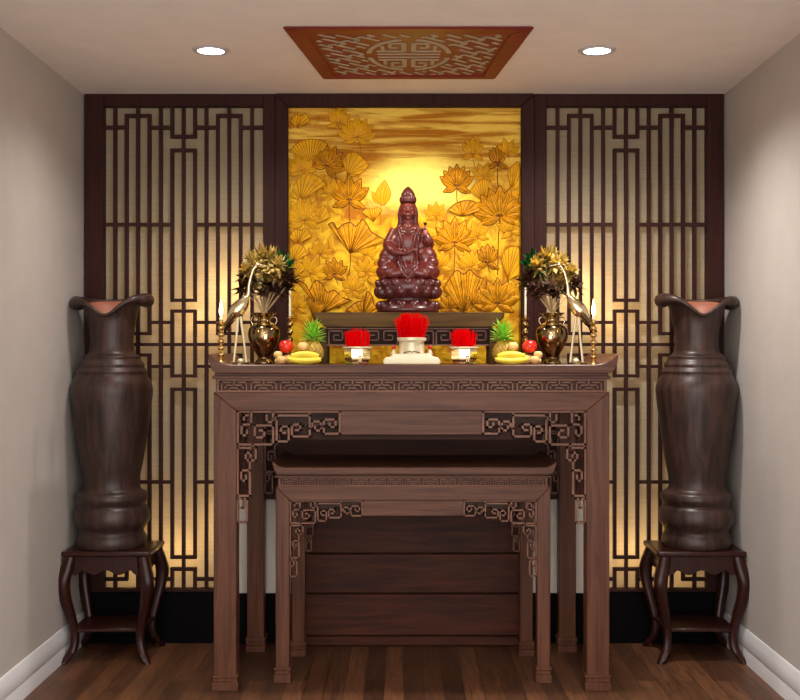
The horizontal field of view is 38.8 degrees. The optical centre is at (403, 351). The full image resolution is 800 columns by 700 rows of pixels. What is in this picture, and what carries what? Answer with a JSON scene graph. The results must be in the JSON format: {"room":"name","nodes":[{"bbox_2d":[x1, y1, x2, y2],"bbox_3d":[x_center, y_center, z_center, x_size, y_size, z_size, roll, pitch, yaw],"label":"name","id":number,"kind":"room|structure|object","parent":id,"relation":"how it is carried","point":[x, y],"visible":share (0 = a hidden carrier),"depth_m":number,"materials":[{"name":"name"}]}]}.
{"room":"prayer room","nodes":[
{"label":"prayer room","id":0,"kind":"room"},
{"bbox_2d":[0,28,84,677],"bbox_3d":[-1.505,0.075,3.200,0.100,2.490,4.600,0,0,0],"label":"wall","id":1,"kind":"structure","parent":0,"point":[42,115],"depth_m":4.50,"materials":[{"name":"paint"}]},
{"bbox_2d":[0,611,84,699],"bbox_3d":[-1.450,1.248,3.025,0.011,0.145,4.249,0,0,0],"label":"baseboard","id":2,"kind":"structure","parent":1,"relation":"attached to","point":[22,679],"depth_m":4.48,"materials":[{"name":"white wood"}]},
{"bbox_2d":[89,591,724,642],"bbox_3d":[0.000,1.204,5.274,2.910,0.233,0.249,0,0,0],"label":"trim","id":3,"kind":"structure","parent":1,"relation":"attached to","point":[182,617],"depth_m":5.15,"materials":[{"name":"black paint"}]},
{"bbox_2d":[85,94,274,591],"bbox_3d":[-1.016,-0.042,5.177,0.862,2.257,0.054,0,0,0],"label":"lattice screen","id":4,"kind":"object","parent":3,"relation":"on","point":[179,188],"visible":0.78,"depth_m":5.20,"materials":[{"name":"brown wood"}]},
{"bbox_2d":[275,93,533,362],"bbox_3d":[0.003,-0.042,5.171,1.174,2.257,0.058,0,0,0],"label":"relief panel","id":5,"kind":"object","parent":3,"relation":"on","point":[344,162],"visible":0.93,"depth_m":5.17,"materials":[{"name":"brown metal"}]},
{"bbox_2d":[239,499,582,592],"bbox_3d":[0.032,0.876,5.134,1.579,0.422,0.012,0,0,0],"label":"board","id":6,"kind":"object","parent":5,"relation":"attached to","point":[270,503],"visible":0.21,"depth_m":5.13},
{"bbox_2d":[534,94,722,591],"bbox_3d":[1.019,-0.042,5.177,0.856,2.257,0.054,0,0,0],"label":"lattice screen","id":7,"kind":"object","parent":3,"relation":"on","point":[630,186],"visible":0.72,"depth_m":5.20,"materials":[{"name":"brown wood"}]},
{"bbox_2d":[0,0,799,94],"bbox_3d":[0.000,-1.200,3.200,3.110,0.060,4.600,0,0,0],"label":"ceiling","id":8,"kind":"structure","parent":0,"point":[97,46],"depth_m":4.27,"materials":[{"name":"paint"}]},
{"bbox_2d":[192,45,229,55],"bbox_3d":[-0.748,-1.167,4.405,0.148,0.005,0.148,0,0,0],"label":"recessed light","id":9,"kind":"object","parent":8,"relation":"in","point":[207,50],"visible":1,"depth_m":4.40,"materials":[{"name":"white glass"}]},
{"bbox_2d":[283,26,533,78],"bbox_3d":[0.016,-1.165,4.459,0.900,0.010,0.757,0,0,0],"label":"ceiling panel","id":10,"kind":"object","parent":8,"relation":"attached to","point":[336,52],"visible":1,"depth_m":4.39,"materials":[{"name":"red wood"}]},
{"bbox_2d":[578,45,615,55],"bbox_3d":[0.748,-1.167,4.405,0.148,0.005,0.148,0,0,0],"label":"recessed light","id":11,"kind":"object","parent":8,"relation":"in","point":[595,50],"visible":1,"depth_m":4.40,"materials":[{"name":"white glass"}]},
{"bbox_2d":[23,643,784,699],"bbox_3d":[0.000,1.345,3.200,3.110,0.050,4.600,0,0,0],"label":"floor","id":12,"kind":"structure","parent":0,"point":[96,671],"depth_m":4.67,"materials":[{"name":"brown wood"}]},
{"bbox_2d":[58,540,168,664],"bbox_3d":[-1.264,1.083,4.963,0.410,0.474,0.355,0,0,0],"label":"stand","id":13,"kind":"object","parent":12,"relation":"on","point":[140,561],"visible":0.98,"depth_m":4.83,"materials":[{"name":"brown wood"}]},
{"bbox_2d":[69,293,153,550],"bbox_3d":[-1.276,0.294,4.970,0.350,1.103,0.350,0,0,42],"label":"floor vase","id":14,"kind":"object","parent":13,"relation":"on","point":[111,389],"visible":1,"depth_m":4.85,"materials":[{"name":"brown wood"}]},
{"bbox_2d":[77,615,153,631],"bbox_3d":[-1.264,1.185,4.963,0.306,0.015,0.251,0,0,0],"label":"shelf","id":15,"kind":"object","parent":13,"relation":"attached to","point":[91,623],"depth_m":4.93,"materials":[{"name":"brown wood"}]},
{"bbox_2d":[240,413,582,645],"bbox_3d":[0.036,0.725,5.111,1.543,1.190,0.031,0,0,0],"label":"backboard","id":16,"kind":"object","parent":12,"relation":"on","point":[371,581],"visible":0.32,"depth_m":5.10,"materials":[{"name":"brown wood"}]},
{"bbox_2d":[208,337,617,690],"bbox_3d":[0.033,0.630,4.745,1.626,1.376,0.690,0,0,0],"label":"altar table","id":17,"kind":"object","parent":12,"relation":"on","point":[371,400],"depth_m":4.43,"materials":[{"name":"brown wood"}]},
{"bbox_2d":[216,320,225,362],"bbox_3d":[-0.717,-0.042,4.455,0.041,0.166,0.041,0,0,0],"label":"candlestick","id":18,"kind":"object","parent":17,"relation":"on","point":[220,327],"visible":0.99,"depth_m":4.45,"materials":[{"name":"gold metal"}]},
{"bbox_2d":[219,301,222,319],"bbox_3d":[-0.717,-0.167,4.455,0.016,0.082,0.015,0,0,0],"label":"candle","id":19,"kind":"object","parent":18,"relation":"on","point":[220,307],"visible":1,"depth_m":4.45,"materials":[{"name":"beige wax"}]},
{"bbox_2d":[219,262,265,363],"bbox_3d":[-0.653,-0.156,4.605,0.193,0.413,0.081,0,0,-18],"label":"figurine","id":20,"kind":"object","parent":17,"relation":"on","point":[239,307],"visible":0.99,"depth_m":4.59,"materials":[{"name":"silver metal"}]},
{"bbox_2d":[248,312,279,363],"bbox_3d":[-0.578,-0.056,4.689,0.131,0.212,0.133,0,0,0],"label":"flower vase","id":21,"kind":"object","parent":17,"relation":"on","point":[263,335],"visible":0.96,"depth_m":4.65,"materials":[{"name":"gold metal"}]},
{"bbox_2d":[230,279,261,311],"bbox_3d":[-0.650,-0.231,4.707,0.146,0.181,0.096,0,0,44],"label":"leaf","id":22,"kind":"object","parent":21,"relation":"in","point":[239,283],"visible":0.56,"depth_m":4.71,"materials":[{"name":"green plant"}]},
{"bbox_2d":[234,274,260,308],"bbox_3d":[-0.632,-0.240,4.668,0.134,0.208,0.093,0,0,-5],"label":"leaf","id":23,"kind":"object","parent":21,"relation":"in","point":[241,276],"visible":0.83,"depth_m":4.66,"materials":[{"name":"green plant"}]},
{"bbox_2d":[237,262,262,311],"bbox_3d":[-0.635,-0.253,4.658,0.084,0.244,0.124,0,0,30],"label":"flower","id":24,"kind":"object","parent":21,"relation":"in","point":[244,270],"visible":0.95,"depth_m":4.63,"materials":[{"name":"gold plant"}]},
{"bbox_2d":[241,283,259,306],"bbox_3d":[-0.618,-0.216,4.657,0.102,0.145,0.087,0,0,-4],"label":"leaf","id":25,"kind":"object","parent":21,"relation":"in","point":[251,287],"visible":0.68,"depth_m":4.65,"materials":[{"name":"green plant"}]},
{"bbox_2d":[243,250,263,307],"bbox_3d":[-0.618,-0.273,4.674,0.081,0.297,0.089,0,0,42],"label":"flower","id":26,"kind":"object","parent":21,"relation":"in","point":[251,256],"visible":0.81,"depth_m":4.66,"materials":[{"name":"gold plant"}]},
{"bbox_2d":[251,275,262,308],"bbox_3d":[-0.613,-0.230,4.703,0.089,0.184,0.077,0,0,45],"label":"flower","id":27,"kind":"object","parent":21,"relation":"in","point":[252,282],"visible":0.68,"depth_m":4.69,"materials":[{"name":"brown plant"}]},
{"bbox_2d":[248,259,266,311],"bbox_3d":[-0.597,-0.256,4.648,0.090,0.250,0.079,0,0,-23],"label":"flower","id":28,"kind":"object","parent":21,"relation":"in","point":[260,275],"visible":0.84,"depth_m":4.64,"materials":[{"name":"gold plant"}]},
{"bbox_2d":[253,242,266,305],"bbox_3d":[-0.584,-0.287,4.706,0.088,0.333,0.080,0,0,-20],"label":"flower","id":29,"kind":"object","parent":21,"relation":"in","point":[261,250],"visible":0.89,"depth_m":4.70,"materials":[{"name":"gold plant"}]},
{"bbox_2d":[253,287,268,309],"bbox_3d":[-0.580,-0.207,4.648,0.071,0.124,0.072,0,0,38],"label":"leaf","id":30,"kind":"object","parent":21,"relation":"in","point":[262,292],"visible":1,"depth_m":4.64,"materials":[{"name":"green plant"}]},
{"bbox_2d":[257,277,270,304],"bbox_3d":[-0.571,-0.228,4.699,0.075,0.178,0.079,0,0,1],"label":"flower","id":31,"kind":"object","parent":21,"relation":"in","point":[265,278],"visible":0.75,"depth_m":4.69,"materials":[{"name":"plant"}]},
{"bbox_2d":[257,280,275,298],"bbox_3d":[-0.563,-0.222,4.688,0.082,0.163,0.081,0,0,-4],"label":"leaf","id":32,"kind":"object","parent":21,"relation":"in","point":[258,280],"visible":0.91,"depth_m":4.67,"materials":[{"name":"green plant"}]},
{"bbox_2d":[262,264,275,309],"bbox_3d":[-0.556,-0.251,4.680,0.081,0.239,0.088,0,0,-10],"label":"flower","id":33,"kind":"object","parent":21,"relation":"in","point":[269,269],"visible":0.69,"depth_m":4.67,"materials":[{"name":"gold plant"}]},
{"bbox_2d":[263,245,276,306],"bbox_3d":[-0.553,-0.284,4.694,0.084,0.323,0.085,0,0,6],"label":"flower","id":34,"kind":"object","parent":21,"relation":"in","point":[272,253],"visible":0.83,"depth_m":4.68,"materials":[{"name":"gold plant"}]},
{"bbox_2d":[265,282,279,308],"bbox_3d":[-0.544,-0.217,4.661,0.088,0.150,0.083,0,0,10],"label":"leaf","id":35,"kind":"object","parent":21,"relation":"in","point":[274,287],"visible":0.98,"depth_m":4.65,"materials":[{"name":"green plant"}]},
{"bbox_2d":[265,267,284,310],"bbox_3d":[-0.528,-0.243,4.664,0.082,0.218,0.104,0,0,-29],"label":"flower","id":36,"kind":"object","parent":21,"relation":"in","point":[274,274],"visible":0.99,"depth_m":4.64,"materials":[{"name":"gold plant"}]},
{"bbox_2d":[264,254,287,311],"bbox_3d":[-0.529,-0.265,4.646,0.121,0.274,0.085,0,0,3],"label":"flower","id":37,"kind":"object","parent":21,"relation":"in","point":[278,260],"visible":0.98,"depth_m":4.63,"materials":[{"name":"gold plant"}]},
{"bbox_2d":[266,247,289,305],"bbox_3d":[-0.529,-0.280,4.668,0.120,0.313,0.084,0,0,1],"label":"leaf","id":38,"kind":"object","parent":21,"relation":"in","point":[282,251],"visible":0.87,"depth_m":4.65,"materials":[{"name":"green plant"}]},
{"bbox_2d":[269,289,288,307],"bbox_3d":[-0.526,-0.205,4.699,0.101,0.117,0.073,0,0,-44],"label":"leaf","id":39,"kind":"object","parent":21,"relation":"in","point":[281,295],"visible":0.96,"depth_m":4.71,"materials":[{"name":"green plant"}]},
{"bbox_2d":[265,266,295,311],"bbox_3d":[-0.515,-0.247,4.677,0.153,0.226,0.104,0,0,16],"label":"leaf","id":40,"kind":"object","parent":21,"relation":"in","point":[287,274],"visible":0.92,"depth_m":4.66,"materials":[{"name":"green plant"}]},
{"bbox_2d":[266,281,294,310],"bbox_3d":[-0.513,-0.227,4.695,0.137,0.172,0.102,0,0,-31],"label":"leaf","id":41,"kind":"object","parent":21,"relation":"in","point":[283,284],"visible":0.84,"depth_m":4.70,"materials":[{"name":"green plant"}]},
{"bbox_2d":[271,256,295,298],"bbox_3d":[-0.512,-0.270,4.704,0.141,0.286,0.083,0,0,-39],"label":"leaf","id":42,"kind":"object","parent":21,"relation":"in","point":[290,262],"visible":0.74,"depth_m":4.71,"materials":[{"name":"green plant"}]},
{"bbox_2d":[266,269,302,311],"bbox_3d":[-0.498,-0.241,4.704,0.160,0.210,0.107,0,0,25],"label":"leaf","id":43,"kind":"object","parent":21,"relation":"on","point":[294,280],"visible":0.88,"depth_m":4.69,"materials":[{"name":"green plant"}]},
{"bbox_2d":[277,355,285,363],"bbox_3d":[-0.492,0.031,4.565,0.039,0.038,0.039,0,0,0],"label":"fruit","id":44,"kind":"object","parent":17,"relation":"on","point":[281,359],"visible":1,"depth_m":4.55,"materials":[{"name":"beige food"}]},
{"bbox_2d":[274,351,281,358],"bbox_3d":[-0.508,0.010,4.580,0.036,0.035,0.036,0,0,0],"label":"fruit","id":45,"kind":"object","parent":44,"relation":"on","point":[277,354],"visible":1,"depth_m":4.57,"materials":[{"name":"food"}]},
{"bbox_2d":[285,316,294,363],"bbox_3d":[-0.487,-0.052,4.860,0.041,0.203,0.041,0,0,0],"label":"candlestick","id":46,"kind":"object","parent":17,"relation":"on","point":[289,323],"visible":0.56,"depth_m":4.85,"materials":[{"name":"gold metal"}]},
{"bbox_2d":[289,290,290,315],"bbox_3d":[-0.487,-0.227,4.860,0.010,0.146,0.009,0,0,0],"label":"candle","id":47,"kind":"object","parent":46,"relation":"on","point":[289,290],"visible":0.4,"depth_m":4.86,"materials":[{"name":"beige wax"}]},
{"bbox_2d":[287,351,322,363],"bbox_3d":[-0.395,0.023,4.563,0.143,0.054,0.066,0,0,0],"label":"banana bunch","id":48,"kind":"object","parent":17,"relation":"on","point":[301,357],"visible":1,"depth_m":4.54,"materials":[{"name":"yellow food"}]},
{"bbox_2d":[298,342,307,350],"bbox_3d":[-0.411,-0.024,4.622,0.044,0.043,0.044,0,0,0],"label":"fruit","id":49,"kind":"object","parent":48,"relation":"on","point":[302,346],"visible":0.84,"depth_m":4.61,"materials":[{"name":"food"}]},
{"bbox_2d":[301,317,325,363],"bbox_3d":[-0.372,-0.047,4.655,0.119,0.195,0.119,0,0,0],"label":"pineapple","id":50,"kind":"object","parent":17,"relation":"on","point":[313,333],"visible":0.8,"depth_m":4.64,"materials":[{"name":"green plant"}]},
{"bbox_2d":[343,347,371,364],"bbox_3d":[-0.187,0.014,4.580,0.119,0.072,0.119,0,0,0],"label":"pot","id":51,"kind":"object","parent":17,"relation":"on","point":[353,355],"visible":0.94,"depth_m":4.54,"materials":[{"name":"white ceramic"}]},
{"bbox_2d":[391,345,395,354],"bbox_3d":[-0.041,-0.007,4.550,0.022,0.042,0.022,0,0,0],"label":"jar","id":52,"kind":"object","parent":17,"relation":"on","point":[393,346],"visible":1,"depth_m":4.54,"materials":[{"name":"white ceramic"}]},
{"bbox_2d":[313,312,504,363],"bbox_3d":[0.021,-0.058,4.862,0.799,0.216,0.245,0,0,0],"label":"stand","id":53,"kind":"object","parent":17,"relation":"on","point":[381,327],"visible":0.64,"depth_m":4.74,"materials":[{"name":"brown wood"}]},
{"bbox_2d":[374,187,441,311],"bbox_3d":[0.017,-0.437,4.870,0.286,0.543,0.244,0,0,20],"label":"seated statue","id":54,"kind":"object","parent":53,"relation":"on","point":[407,271],"visible":1,"depth_m":4.81,"materials":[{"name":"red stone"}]},
{"bbox_2d":[397,337,425,353],"bbox_3d":[0.031,-0.025,4.560,0.119,0.066,0.119,0,0,0],"label":"bowl","id":55,"kind":"object","parent":17,"relation":"on","point":[407,345],"depth_m":4.51,"materials":[{"name":"white ceramic"}]},
{"bbox_2d":[427,345,432,354],"bbox_3d":[0.103,-0.007,4.550,0.022,0.042,0.022,0,0,0],"label":"jar","id":56,"kind":"object","parent":17,"relation":"on","point":[429,346],"visible":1,"depth_m":4.54,"materials":[{"name":"white ceramic"}]},
{"bbox_2d":[449,347,478,364],"bbox_3d":[0.241,0.014,4.580,0.119,0.072,0.119,0,0,0],"label":"pot","id":57,"kind":"object","parent":17,"relation":"on","point":[459,355],"visible":0.96,"depth_m":4.54,"materials":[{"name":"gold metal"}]},
{"bbox_2d":[491,318,516,363],"bbox_3d":[0.405,-0.047,4.655,0.119,0.195,0.119,0,0,0],"label":"pineapple","id":58,"kind":"object","parent":17,"relation":"on","point":[500,346],"visible":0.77,"depth_m":4.64,"materials":[{"name":"green plant"}]},
{"bbox_2d":[493,351,528,363],"bbox_3d":[0.427,0.023,4.563,0.143,0.054,0.066,0,0,0],"label":"banana bunch","id":59,"kind":"object","parent":17,"relation":"on","point":[507,357],"visible":1,"depth_m":4.54,"materials":[{"name":"yellow food"}]},
{"bbox_2d":[508,342,517,350],"bbox_3d":[0.443,-0.024,4.622,0.044,0.043,0.044,0,0,0],"label":"fruit","id":60,"kind":"object","parent":59,"relation":"on","point":[512,346],"visible":0.85,"depth_m":4.61,"materials":[{"name":"beige food"}]},
{"bbox_2d":[521,316,529,363],"bbox_3d":[0.519,-0.052,4.860,0.041,0.203,0.041,0,0,0],"label":"candlestick","id":61,"kind":"object","parent":17,"relation":"on","point":[525,324],"visible":0.68,"depth_m":4.85,"materials":[{"name":"gold metal"}]},
{"bbox_2d":[524,288,526,315],"bbox_3d":[0.519,-0.227,4.860,0.010,0.146,0.009,0,0,0],"label":"candle","id":62,"kind":"object","parent":61,"relation":"on","point":[525,297],"visible":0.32,"depth_m":4.86,"materials":[{"name":"beige wax"}]},
{"bbox_2d":[530,355,538,363],"bbox_3d":[0.524,0.031,4.565,0.039,0.038,0.039,0,0,0],"label":"fruit","id":63,"kind":"object","parent":17,"relation":"on","point":[534,359],"visible":1,"depth_m":4.55,"materials":[{"name":"beige food"}]},
{"bbox_2d":[534,350,542,358],"bbox_3d":[0.540,0.010,4.580,0.036,0.035,0.036,0,0,0],"label":"fruit","id":64,"kind":"object","parent":63,"relation":"on","point":[538,353],"visible":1,"depth_m":4.57,"materials":[{"name":"beige food"}]},
{"bbox_2d":[536,312,567,363],"bbox_3d":[0.611,-0.056,4.689,0.131,0.212,0.133,0,0,0],"label":"flower vase","id":65,"kind":"object","parent":17,"relation":"on","point":[552,335],"visible":1,"depth_m":4.65,"materials":[{"name":"gold metal"}]},
{"bbox_2d":[515,270,549,309],"bbox_3d":[0.540,-0.241,4.663,0.176,0.210,0.104,0,0,-7],"label":"leaf","id":66,"kind":"object","parent":65,"relation":"on","point":[526,278],"visible":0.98,"depth_m":4.64,"materials":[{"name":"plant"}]},
{"bbox_2d":[524,248,541,283],"bbox_3d":[0.558,-0.279,4.724,0.118,0.310,0.083,0,0,-6],"label":"leaf","id":67,"kind":"object","parent":65,"relation":"in","point":[532,252],"visible":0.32,"depth_m":4.71,"materials":[{"name":"green plant"}]},
{"bbox_2d":[519,253,548,306],"bbox_3d":[0.544,-0.267,4.702,0.140,0.280,0.083,0,0,-21],"label":"leaf","id":68,"kind":"object","parent":65,"relation":"in","point":[527,261],"visible":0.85,"depth_m":4.69,"materials":[{"name":"green plant"}]},
{"bbox_2d":[520,265,548,307],"bbox_3d":[0.544,-0.246,4.686,0.147,0.224,0.103,0,0,-26],"label":"leaf","id":69,"kind":"object","parent":65,"relation":"in","point":[531,270],"visible":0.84,"depth_m":4.67,"materials":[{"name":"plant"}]},
{"bbox_2d":[521,274,549,311],"bbox_3d":[0.550,-0.231,4.639,0.148,0.182,0.101,0,0,-2],"label":"leaf","id":70,"kind":"object","parent":65,"relation":"in","point":[532,288],"visible":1,"depth_m":4.63,"materials":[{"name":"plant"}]},
{"bbox_2d":[528,288,550,311],"bbox_3d":[0.566,-0.207,4.667,0.114,0.121,0.075,0,0,-38],"label":"leaf","id":71,"kind":"object","parent":65,"relation":"in","point":[538,294],"visible":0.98,"depth_m":4.65,"materials":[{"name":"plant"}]},
{"bbox_2d":[528,253,550,310],"bbox_3d":[0.561,-0.267,4.654,0.110,0.279,0.087,0,0,6],"label":"flower","id":72,"kind":"object","parent":65,"relation":"in","point":[536,261],"visible":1,"depth_m":4.64,"materials":[{"name":"gold plant"}]},
{"bbox_2d":[533,262,547,293],"bbox_3d":[0.571,-0.252,4.663,0.096,0.243,0.078,0,0,1],"label":"leaf","id":73,"kind":"object","parent":65,"relation":"in","point":[538,273],"visible":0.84,"depth_m":4.66,"materials":[{"name":"plant"}]},
{"bbox_2d":[538,244,553,308],"bbox_3d":[0.581,-0.284,4.679,0.083,0.324,0.081,0,0,-33],"label":"flower","id":74,"kind":"object","parent":65,"relation":"in","point":[546,255],"visible":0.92,"depth_m":4.67,"materials":[{"name":"gold plant"}]},
{"bbox_2d":[541,266,554,308],"bbox_3d":[0.591,-0.252,4.730,0.081,0.240,0.086,0,0,-5],"label":"flower","id":75,"kind":"object","parent":65,"relation":"in","point":[548,266],"visible":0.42,"depth_m":4.71,"materials":[{"name":"plant"}]},
{"bbox_2d":[540,276,558,311],"bbox_3d":[0.594,-0.225,4.646,0.087,0.170,0.085,0,0,-10],"label":"leaf","id":76,"kind":"object","parent":65,"relation":"in","point":[551,284],"visible":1,"depth_m":4.64,"materials":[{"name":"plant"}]},
{"bbox_2d":[544,253,560,278],"bbox_3d":[0.611,-0.269,4.686,0.084,0.286,0.086,2,1,42],"label":"flower","id":77,"kind":"object","parent":65,"relation":"in","point":[554,259],"visible":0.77,"depth_m":4.67,"materials":[{"name":"gold plant"}]},
{"bbox_2d":[547,243,559,293],"bbox_3d":[0.621,-0.288,4.740,0.084,0.336,0.084,0,0,-40],"label":"flower","id":78,"kind":"object","parent":65,"relation":"in","point":[553,250],"visible":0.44,"depth_m":4.73,"materials":[{"name":"gold plant"}]},
{"bbox_2d":[545,289,561,311],"bbox_3d":[0.609,-0.209,4.647,0.075,0.128,0.074,0,0,41],"label":"leaf","id":79,"kind":"object","parent":65,"relation":"in","point":[551,291],"visible":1,"depth_m":4.64,"materials":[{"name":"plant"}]},
{"bbox_2d":[549,266,566,303],"bbox_3d":[0.629,-0.256,4.715,0.090,0.250,0.078,0,0,-7],"label":"flower","id":80,"kind":"object","parent":65,"relation":"in","point":[554,273],"visible":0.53,"depth_m":4.70,"materials":[{"name":"gold plant"}]},
{"bbox_2d":[553,274,568,307],"bbox_3d":[0.646,-0.230,4.698,0.089,0.185,0.078,0,0,32],"label":"flower","id":81,"kind":"object","parent":65,"relation":"in","point":[561,282],"visible":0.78,"depth_m":4.69,"materials":[{"name":"plant"}]},
{"bbox_2d":[553,250,569,304],"bbox_3d":[0.649,-0.275,4.715,0.085,0.301,0.084,0,0,23],"label":"flower","id":82,"kind":"object","parent":65,"relation":"in","point":[563,258],"visible":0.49,"depth_m":4.70,"materials":[{"name":"gold plant"}]},
{"bbox_2d":[554,284,572,310],"bbox_3d":[0.663,-0.217,4.701,0.081,0.146,0.096,0,0,40],"label":"leaf","id":83,"kind":"object","parent":65,"relation":"in","point":[564,289],"visible":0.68,"depth_m":4.70,"materials":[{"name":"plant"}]},
{"bbox_2d":[553,261,578,311],"bbox_3d":[0.657,-0.252,4.642,0.126,0.241,0.083,0,0,9],"label":"flower","id":84,"kind":"object","parent":65,"relation":"in","point":[570,270],"visible":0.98,"depth_m":4.63,"materials":[{"name":"gold plant"}]},
{"bbox_2d":[554,274,579,309],"bbox_3d":[0.665,-0.240,4.727,0.134,0.208,0.094,0,0,-3],"label":"leaf","id":85,"kind":"object","parent":65,"relation":"in","point":[578,274],"visible":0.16,"depth_m":4.71,"materials":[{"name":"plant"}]},
{"bbox_2d":[554,276,586,311],"bbox_3d":[0.674,-0.228,4.644,0.152,0.175,0.095,0,0,0],"label":"leaf","id":86,"kind":"object","parent":65,"relation":"in","point":[576,282],"visible":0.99,"depth_m":4.64,"materials":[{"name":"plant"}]},
{"bbox_2d":[551,262,596,363],"bbox_3d":[0.688,-0.156,4.605,0.193,0.413,0.081,0,0,18],"label":"figurine","id":87,"kind":"object","parent":17,"relation":"on","point":[578,309],"visible":0.99,"depth_m":4.59,"materials":[{"name":"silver metal"}]},
{"bbox_2d":[588,320,598,364],"bbox_3d":[0.743,-0.038,4.455,0.041,0.175,0.041,0,0,0],"label":"candlestick","id":88,"kind":"object","parent":17,"relation":"on","point":[593,335],"visible":1,"depth_m":4.45,"materials":[{"name":"gold metal"}]},
{"bbox_2d":[592,299,594,319],"bbox_3d":[0.743,-0.167,4.455,0.016,0.082,0.015,0,0,0],"label":"candle","id":89,"kind":"object","parent":88,"relation":"on","point":[593,304],"visible":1,"depth_m":4.45,"materials":[{"name":"beige wax"}]},
{"bbox_3d":[-0.471,0.028,4.620,0.045,0.045,0.046,0,0,0],"label":"fruit","id":90,"kind":"object","parent":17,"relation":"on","visible":0},
{"bbox_2d":[279,338,293,352],"bbox_3d":[-0.477,-0.025,4.612,0.061,0.060,0.061,0,0,0],"label":"apple","id":91,"kind":"object","parent":90,"relation":"on","point":[286,346],"visible":1,"depth_m":4.59,"materials":[{"name":"red food"}]},
{"bbox_3d":[0.504,0.028,4.620,0.046,0.045,0.046,0,0,0],"label":"fruit","id":92,"kind":"object","parent":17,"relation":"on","visible":0},
{"bbox_2d":[522,338,536,352],"bbox_3d":[0.510,-0.025,4.612,0.061,0.060,0.061,0,0,0],"label":"apple","id":93,"kind":"object","parent":92,"relation":"on","point":[529,346],"visible":1,"depth_m":4.59,"materials":[{"name":"red food"}]},
{"bbox_2d":[272,450,556,682],"bbox_3d":[0.037,0.876,4.762,1.174,0.887,0.516,0,0,0],"label":"altar table","id":94,"kind":"object","parent":12,"relation":"on","point":[347,485],"visible":1,"depth_m":4.54,"materials":[{"name":"brown wood"}]},
{"bbox_2d":[639,540,749,664],"bbox_3d":[1.264,1.083,4.963,0.410,0.474,0.355,0,0,0],"label":"stand","id":95,"kind":"object","parent":12,"relation":"on","point":[667,561],"visible":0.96,"depth_m":4.83,"materials":[{"name":"brown wood"}]},
{"bbox_2d":[653,615,730,631],"bbox_3d":[1.264,1.185,4.963,0.306,0.015,0.251,0,0,0],"label":"shelf","id":96,"kind":"object","parent":95,"relation":"attached to","point":[679,623],"depth_m":4.93,"materials":[{"name":"brown wood"}]},
{"bbox_2d":[654,293,738,550],"bbox_3d":[1.279,0.294,4.970,0.350,1.103,0.350,0,0,-37],"label":"floor vase","id":97,"kind":"object","parent":95,"relation":"on","point":[696,390],"visible":1,"depth_m":4.85,"materials":[{"name":"brown wood"}]},
{"bbox_2d":[723,34,799,670],"bbox_3d":[1.505,0.075,3.200,0.100,2.490,4.600,0,0,0],"label":"wall","id":98,"kind":"structure","parent":0,"point":[761,113],"depth_m":4.55,"materials":[{"name":"paint"}]},
{"bbox_2d":[723,611,799,699],"bbox_3d":[1.450,1.248,3.025,0.011,0.145,4.249,0,0,0],"label":"baseboard","id":99,"kind":"structure","parent":98,"relation":"attached to","point":[779,674],"depth_m":4.51,"materials":[{"name":"white wood"}]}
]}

